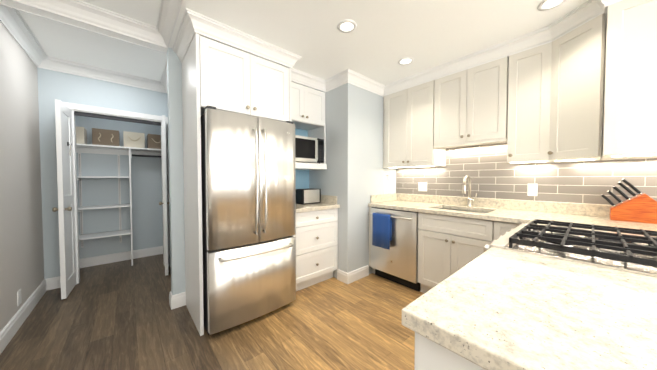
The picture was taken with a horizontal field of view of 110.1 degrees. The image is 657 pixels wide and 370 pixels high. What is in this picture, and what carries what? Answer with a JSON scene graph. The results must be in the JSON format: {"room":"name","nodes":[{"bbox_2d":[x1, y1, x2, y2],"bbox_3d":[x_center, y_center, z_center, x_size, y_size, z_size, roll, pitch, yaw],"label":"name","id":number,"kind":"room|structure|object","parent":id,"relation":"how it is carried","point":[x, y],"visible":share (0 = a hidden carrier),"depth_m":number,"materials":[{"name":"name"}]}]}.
{"room":"kitchen","nodes":[
{"label":"kitchen","id":0,"kind":"room"},
{"bbox_2d":[0,22,43,331],"bbox_3d":[-1.262,-0.107,0.273,0.120,2.660,7.360,-1,2,-41],"label":"wall","id":1,"kind":"structure","parent":0,"point":[21,249],"depth_m":1.99,"materials":[{"name":"grey paint"}]},
{"bbox_2d":[17,289,21,305],"bbox_3d":[-2.608,0.948,1.938,0.008,0.120,0.075,-1,2,-41],"label":"outlet","id":2,"kind":"object","parent":1,"relation":"attached to","point":[19,300],"visible":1,"depth_m":1.93,"materials":[{"name":"white plastic"}]},
{"bbox_2d":[0,278,48,353],"bbox_3d":[-0.954,1.165,0.058,0.016,0.128,6.580,-1,2,-41],"label":"baseboard","id":3,"kind":"structure","parent":1,"relation":"attached to","point":[13,326],"depth_m":1.93,"materials":[{"name":"white paint"}]},
{"bbox_2d":[0,4,51,69],"bbox_3d":[-2.680,-1.307,2.023,0.092,0.115,1.250,-1,2,-41],"label":"crown molding","id":4,"kind":"structure","parent":1,"relation":"attached to","point":[18,29],"depth_m":2.05,"materials":[{"name":"white paint"}]},
{"bbox_2d":[0,0,167,52],"bbox_3d":[-1.890,-1.304,1.817,1.010,0.110,0.100,-1,2,-41],"label":"header beam","id":5,"kind":"structure","parent":0,"point":[66,20],"depth_m":1.77,"materials":[{"name":"white paint"}]},
{"bbox_2d":[18,0,166,80],"bbox_3d":[-0.712,-1.390,0.719,1.580,0.120,7.360,-1,2,-41],"label":"ceiling","id":6,"kind":"structure","parent":0,"point":[56,39],"depth_m":2.24,"materials":[{"name":"white paint"}]},
{"bbox_2d":[37,67,167,278],"bbox_3d":[-2.609,-0.171,3.012,1.460,2.640,0.100,-1,2,-41],"label":"wall","id":7,"kind":"structure","parent":0,"point":[63,87],"depth_m":2.57,"materials":[{"name":"blue paint"}]},
{"bbox_2d":[48,276,58,287],"bbox_3d":[-3.367,1.091,2.816,0.016,0.128,0.550,-1,2,-41],"label":"baseboard","id":8,"kind":"structure","parent":7,"relation":"attached to","point":[51,281],"depth_m":2.55,"materials":[{"name":"white paint"}]},
{"bbox_2d":[52,99,75,298],"bbox_3d":[-2.822,0.150,2.462,0.131,2.003,0.422,-1,2,-41],"label":"closet door","id":9,"kind":"structure","parent":7,"relation":"in","point":[65,208],"depth_m":2.38,"materials":[{"name":"white paint"}]},
{"bbox_2d":[52,57,159,91],"bbox_3d":[-2.655,-1.329,2.813,0.930,0.115,0.092,-1,2,-41],"label":"crown molding","id":10,"kind":"structure","parent":7,"relation":"attached to","point":[59,65],"depth_m":2.76,"materials":[{"name":"white paint"}]},
{"bbox_2d":[63,102,169,283],"bbox_3d":[-2.655,0.103,2.968,0.973,2.095,0.118,-1,2,-41],"label":"trim","id":11,"kind":"structure","parent":7,"relation":"attached to","point":[73,107],"depth_m":2.76,"materials":[{"name":"white paint"}]},
{"bbox_2d":[74,111,160,125],"bbox_3d":[-2.652,-0.844,2.944,0.818,0.039,0.040,-1,2,-41],"label":"track rail","id":12,"kind":"object","parent":7,"relation":"attached to","point":[115,118],"visible":1,"depth_m":2.89,"materials":[{"name":"grey"}]},
{"bbox_2d":[75,115,162,258],"bbox_3d":[-2.866,-0.179,3.306,1.460,2.640,0.680,-1,2,-41],"label":"wall","id":13,"kind":"structure","parent":0,"point":[146,193],"depth_m":3.42,"materials":[{"name":"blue paint"}]},
{"bbox_2d":[80,246,162,267],"bbox_3d":[-3.056,1.073,3.482,1.360,0.128,0.016,-1,2,-41],"label":"baseboard","id":14,"kind":"structure","parent":13,"relation":"attached to","point":[116,257],"depth_m":3.41,"materials":[{"name":"white paint"}]},
{"bbox_2d":[167,47,185,294],"bbox_3d":[-1.831,-0.164,2.730,0.240,2.640,1.350,-1,2,-41],"label":"wall","id":15,"kind":"structure","parent":0,"point":[175,151],"depth_m":2.18,"materials":[{"name":"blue paint"}]},
{"bbox_2d":[10,0,151,47],"bbox_3d":[-1.823,-1.300,1.748,0.780,0.115,0.092,-1,2,-41],"label":"crown molding","id":16,"kind":"structure","parent":15,"relation":"attached to","point":[77,10],"depth_m":1.77,"materials":[{"name":"white paint"}]},
{"bbox_2d":[4,5,166,53],"bbox_3d":[-1.893,-1.305,1.942,0.930,0.115,0.092,-1,2,-41],"label":"crown molding","id":17,"kind":"structure","parent":15,"relation":"attached to","point":[15,12],"depth_m":1.80,"materials":[{"name":"white paint"}]},
{"bbox_2d":[160,61,166,92],"bbox_3d":[-1.883,-1.326,2.719,0.092,0.115,1.250,-1,2,-41],"label":"crown molding","id":18,"kind":"structure","parent":15,"relation":"attached to","point":[163,81],"depth_m":3.01,"materials":[{"name":"white paint"}]},
{"bbox_2d":[159,115,168,275],"bbox_3d":[-2.173,0.135,3.029,0.130,2.003,0.422,-1,2,-41],"label":"closet door","id":19,"kind":"structure","parent":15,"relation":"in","point":[165,193],"depth_m":2.87,"materials":[{"name":"white paint"}]},
{"bbox_2d":[152,0,182,51],"bbox_3d":[0.210,-1.256,0.114,0.092,0.115,5.230,-1,2,-41],"label":"crown molding","id":20,"kind":"structure","parent":15,"relation":"attached to","point":[169,10],"depth_m":1.84,"materials":[{"name":"white paint"}]},
{"bbox_2d":[169,258,185,301],"bbox_3d":[-1.857,1.091,2.794,0.040,0.128,1.230,-1,2,-41],"label":"baseboard","id":21,"kind":"structure","parent":15,"relation":"attached to","point":[182,295],"depth_m":2.23,"materials":[{"name":"white paint"}]},
{"bbox_2d":[172,0,621,96],"bbox_3d":[0.497,-1.200,1.629,2.269,0.109,3.330,-1,2,-41],"label":"crown molding","id":22,"kind":"structure","parent":15,"relation":"attached to","point":[192,23],"depth_m":2.03,"materials":[{"name":"white paint"}]},
{"bbox_2d":[0,254,423,369],"bbox_3d":[0.186,1.240,1.509,4.040,0.100,7.660,-1,2,-41],"label":"floor","id":23,"kind":"structure","parent":0,"point":[120,315],"depth_m":1.85,"materials":[{"name":"brown wood"}]},
{"bbox_2d":[76,143,160,265],"bbox_3d":[-2.942,0.303,3.330,1.354,1.675,0.357,-1,2,-41],"label":"closet shelving","id":24,"kind":"object","parent":23,"relation":"on","point":[114,150],"visible":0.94,"depth_m":3.22,"materials":[{"name":"white paint"}]},
{"bbox_2d":[76,126,86,143],"bbox_3d":[-3.319,-0.634,2.945,0.280,0.216,0.288,-1,2,-41],"label":"storage bin","id":25,"kind":"object","parent":24,"relation":"on","point":[81,135],"visible":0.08,"depth_m":2.93,"materials":[{"name":"beige"}]},
{"bbox_2d":[92,128,119,145],"bbox_3d":[-3.063,-0.640,3.169,0.260,0.216,0.288,-1,2,-41],"label":"storage bin","id":26,"kind":"object","parent":24,"relation":"on","point":[105,137],"visible":0.94,"depth_m":3.07,"materials":[{"name":"brown fabric"}]},
{"bbox_2d":[123,131,144,147],"bbox_3d":[-2.845,-0.645,3.360,0.230,0.216,0.288,-1,2,-41],"label":"storage bin","id":27,"kind":"object","parent":24,"relation":"on","point":[133,139],"visible":0.96,"depth_m":3.26,"materials":[{"name":"beige"}]},
{"bbox_2d":[147,134,160,148],"bbox_3d":[-2.647,-0.649,3.533,0.215,0.216,0.288,-1,2,-41],"label":"storage bin","id":28,"kind":"object","parent":24,"relation":"on","point":[153,141],"visible":0.6,"depth_m":3.42,"materials":[{"name":"brown"}]},
{"bbox_2d":[182,33,291,335],"bbox_3d":[-0.880,0.004,2.263,0.840,2.330,0.644,-1,2,-41],"label":"upper cabinet","id":29,"kind":"object","parent":23,"relation":"on","point":[220,76],"visible":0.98,"depth_m":1.94,"materials":[{"name":"white wood"}]},
{"bbox_2d":[201,105,295,334],"bbox_3d":[-0.806,0.284,2.193,0.770,1.775,0.805,-1,2,-41],"label":"fridge","id":30,"kind":"object","parent":23,"relation":"on","point":[248,174],"visible":1,"depth_m":1.87,"materials":[{"name":"grey metal"}]},
{"bbox_2d":[293,208,337,290],"bbox_3d":[-0.319,0.716,2.790,0.668,0.878,0.618,-1,2,-41],"label":"base cabinet","id":31,"kind":"object","parent":23,"relation":"on","point":[316,235],"visible":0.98,"depth_m":2.59,"materials":[{"name":"white wood"}]},
{"bbox_2d":[296,195,339,212],"bbox_3d":[-0.318,0.205,2.775,0.668,0.140,0.621,-1,2,-41],"label":"countertop","id":32,"kind":"structure","parent":31,"relation":"on","point":[328,202],"depth_m":2.67,"materials":[{"name":"white stone"}]},
{"bbox_2d":[296,188,320,204],"bbox_3d":[-0.324,0.137,2.946,0.369,0.184,0.339,-1,2,-41],"label":"toaster","id":33,"kind":"object","parent":32,"relation":"on","point":[308,196],"visible":0.9,"depth_m":2.81,"materials":[{"name":"silver plastic"}]},
{"bbox_2d":[344,265,368,283],"bbox_3d":[0.353,1.091,2.816,0.388,0.128,0.046,-1,2,-41],"label":"baseboard","id":34,"kind":"structure","parent":23,"relation":"on","point":[352,276],"depth_m":2.77,"materials":[{"name":"white paint"}]},
{"bbox_2d":[370,207,420,290],"bbox_3d":[0.952,0.716,2.854,0.690,0.874,0.599,-1,2,-41],"label":"dishwasher","id":35,"kind":"object","parent":23,"relation":"on","point":[397,262],"visible":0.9,"depth_m":2.58,"materials":[{"name":"grey metal"}]},
{"bbox_2d":[372,213,391,249],"bbox_3d":[0.628,0.536,2.710,0.057,0.393,0.244,-1,2,-41],"label":"towel","id":36,"kind":"object","parent":35,"relation":"hanging from","point":[381,230],"visible":0.98,"depth_m":2.69,"materials":[{"name":"blue fabric"}]},
{"bbox_2d":[369,207,520,292],"bbox_3d":[1.259,0.723,2.536,0.648,0.878,1.581,-1,2,-41],"label":"base cabinet","id":37,"kind":"object","parent":23,"relation":"on","point":[448,246],"visible":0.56,"depth_m":2.22,"materials":[{"name":"white wood"}]},
{"bbox_2d":[428,208,490,220],"bbox_3d":[1.389,0.384,2.405,0.420,0.195,0.580,-1,2,-41],"label":"sink","id":38,"kind":"object","parent":37,"relation":"in","point":[463,210],"visible":0.1,"depth_m":2.49,"materials":[{"name":"silver metal"}]},
{"bbox_2d":[414,332,485,369],"bbox_3d":[0.728,0.778,0.522,0.733,0.878,0.780,-1,2,-41],"label":"base cabinet","id":39,"kind":"object","parent":23,"relation":"on","point":[430,355],"visible":0.06,"depth_m":0.50,"materials":[{"name":"white wood"}]},
{"bbox_2d":[368,193,656,369],"bbox_3d":[0.892,0.238,1.580,2.442,0.140,2.517,-1,2,-41],"label":"countertop","id":40,"kind":"structure","parent":39,"relation":"on","point":[493,308],"depth_m":0.56,"materials":[{"name":"white stone"}]},
{"bbox_2d":[462,175,476,206],"bbox_3d":[1.527,0.069,2.486,0.220,0.348,0.104,-1,2,-41],"label":"faucet","id":41,"kind":"object","parent":40,"relation":"on","point":[469,202],"visible":1,"depth_m":2.54,"materials":[{"name":"silver metal"}]},
{"bbox_2d":[600,179,656,223],"bbox_3d":[2.245,0.108,1.676,0.120,0.312,0.344,-1,2,-41],"label":"knife block","id":42,"kind":"object","parent":40,"relation":"on","point":[641,207],"visible":1,"depth_m":1.66,"materials":[{"name":"orange wood"}]},
{"bbox_2d":[484,219,656,276],"bbox_3d":[1.236,0.715,1.092,0.776,0.972,0.746,-1,2,-41],"label":"range","id":43,"kind":"object","parent":23,"relation":"on","point":[619,251],"visible":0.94,"depth_m":0.98,"materials":[{"name":"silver metal"}]},
{"bbox_2d":[295,128,308,188],"bbox_3d":[-0.405,-0.176,3.173,2.490,2.640,0.100,-1,2,-41],"label":"wall","id":44,"kind":"structure","parent":0,"point":[302,179],"depth_m":3.14,"materials":[{"name":"blue paint"}]},
{"bbox_2d":[291,82,326,169],"bbox_3d":[-0.390,-0.687,2.834,0.668,0.980,0.401,-1,2,-41],"label":"upper cabinet","id":45,"kind":"object","parent":44,"relation":"attached to","point":[308,108],"visible":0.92,"depth_m":2.79,"materials":[{"name":"white wood"}]},
{"bbox_2d":[295,135,323,163],"bbox_3d":[-0.353,-0.422,2.856,0.510,0.310,0.357,-1,2,-41],"label":"microwave","id":46,"kind":"object","parent":45,"relation":"in","point":[309,149],"visible":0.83,"depth_m":2.75,"materials":[{"name":"silver metal"}]},
{"bbox_2d":[309,83,395,277],"bbox_3d":[0.356,-0.103,3.276,1.010,2.490,0.750,-1,2,-41],"label":"wall","id":47,"kind":"structure","parent":0,"point":[351,177],"depth_m":2.81,"materials":[{"name":"grey paint"}]},
{"bbox_2d":[169,0,606,88],"bbox_3d":[1.266,-1.349,1.048,2.730,0.220,5.250,-1,2,-41],"label":"ceiling","id":48,"kind":"structure","parent":0,"point":[381,40],"depth_m":1.84,"materials":[{"name":"white paint"}]},
{"bbox_2d":[337,20,356,32],"bbox_3d":[0.148,-1.256,1.820,0.156,0.006,0.156,-1,2,-41],"label":"recessed light","id":49,"kind":"object","parent":48,"relation":"in","point":[346,26],"visible":1,"depth_m":1.82,"materials":[{"name":"white paint"}]},
{"bbox_2d":[398,57,413,64],"bbox_3d":[0.793,-1.270,2.358,0.156,0.006,0.156,-1,2,-41],"label":"recessed light","id":50,"kind":"object","parent":48,"relation":"in","point":[406,61],"visible":1,"depth_m":2.36,"materials":[{"name":"white paint"}]},
{"bbox_2d":[537,0,565,10],"bbox_3d":[1.534,-1.249,1.571,0.156,0.006,0.156,-1,2,-41],"label":"recessed light","id":51,"kind":"object","parent":48,"relation":"in","point":[544,5],"visible":1,"depth_m":1.59,"materials":[{"name":"white paint"}]},
{"bbox_3d":[2.255,-0.142,1.947,0.100,2.640,5.250,-1,2,-41],"label":"wall","id":52,"kind":"structure","parent":0,"visible":0},
{"bbox_2d":[383,0,656,167],"bbox_3d":[1.627,-0.677,2.076,0.648,0.958,2.702,-1,2,-41],"label":"upper cabinet","id":53,"kind":"object","parent":52,"relation":"attached to","point":[587,91],"visible":1,"depth_m":1.84,"materials":[{"name":"white wood"}]},
{"bbox_2d":[396,143,656,204],"bbox_3d":[2.001,-0.213,2.154,0.008,0.730,3.100,-1,2,-41],"label":"backsplash","id":54,"kind":"structure","parent":52,"relation":"attached to","point":[489,170],"depth_m":2.25,"materials":[{"name":"grey tile"}]},
{"bbox_2d":[418,182,426,190],"bbox_3d":[1.238,0.024,3.021,0.008,0.118,0.118,-1,2,-41],"label":"switch plate","id":55,"kind":"object","parent":54,"relation":"attached to","point":[422,186],"visible":1,"depth_m":3.02,"materials":[{"name":"white plastic"}]},
{"bbox_2d":[527,184,537,195],"bbox_3d":[1.955,0.046,2.200,0.008,0.118,0.072,-1,2,-41],"label":"outlet","id":56,"kind":"object","parent":54,"relation":"attached to","point":[532,190],"visible":1,"depth_m":2.20,"materials":[{"name":"white plastic"}]}
]}

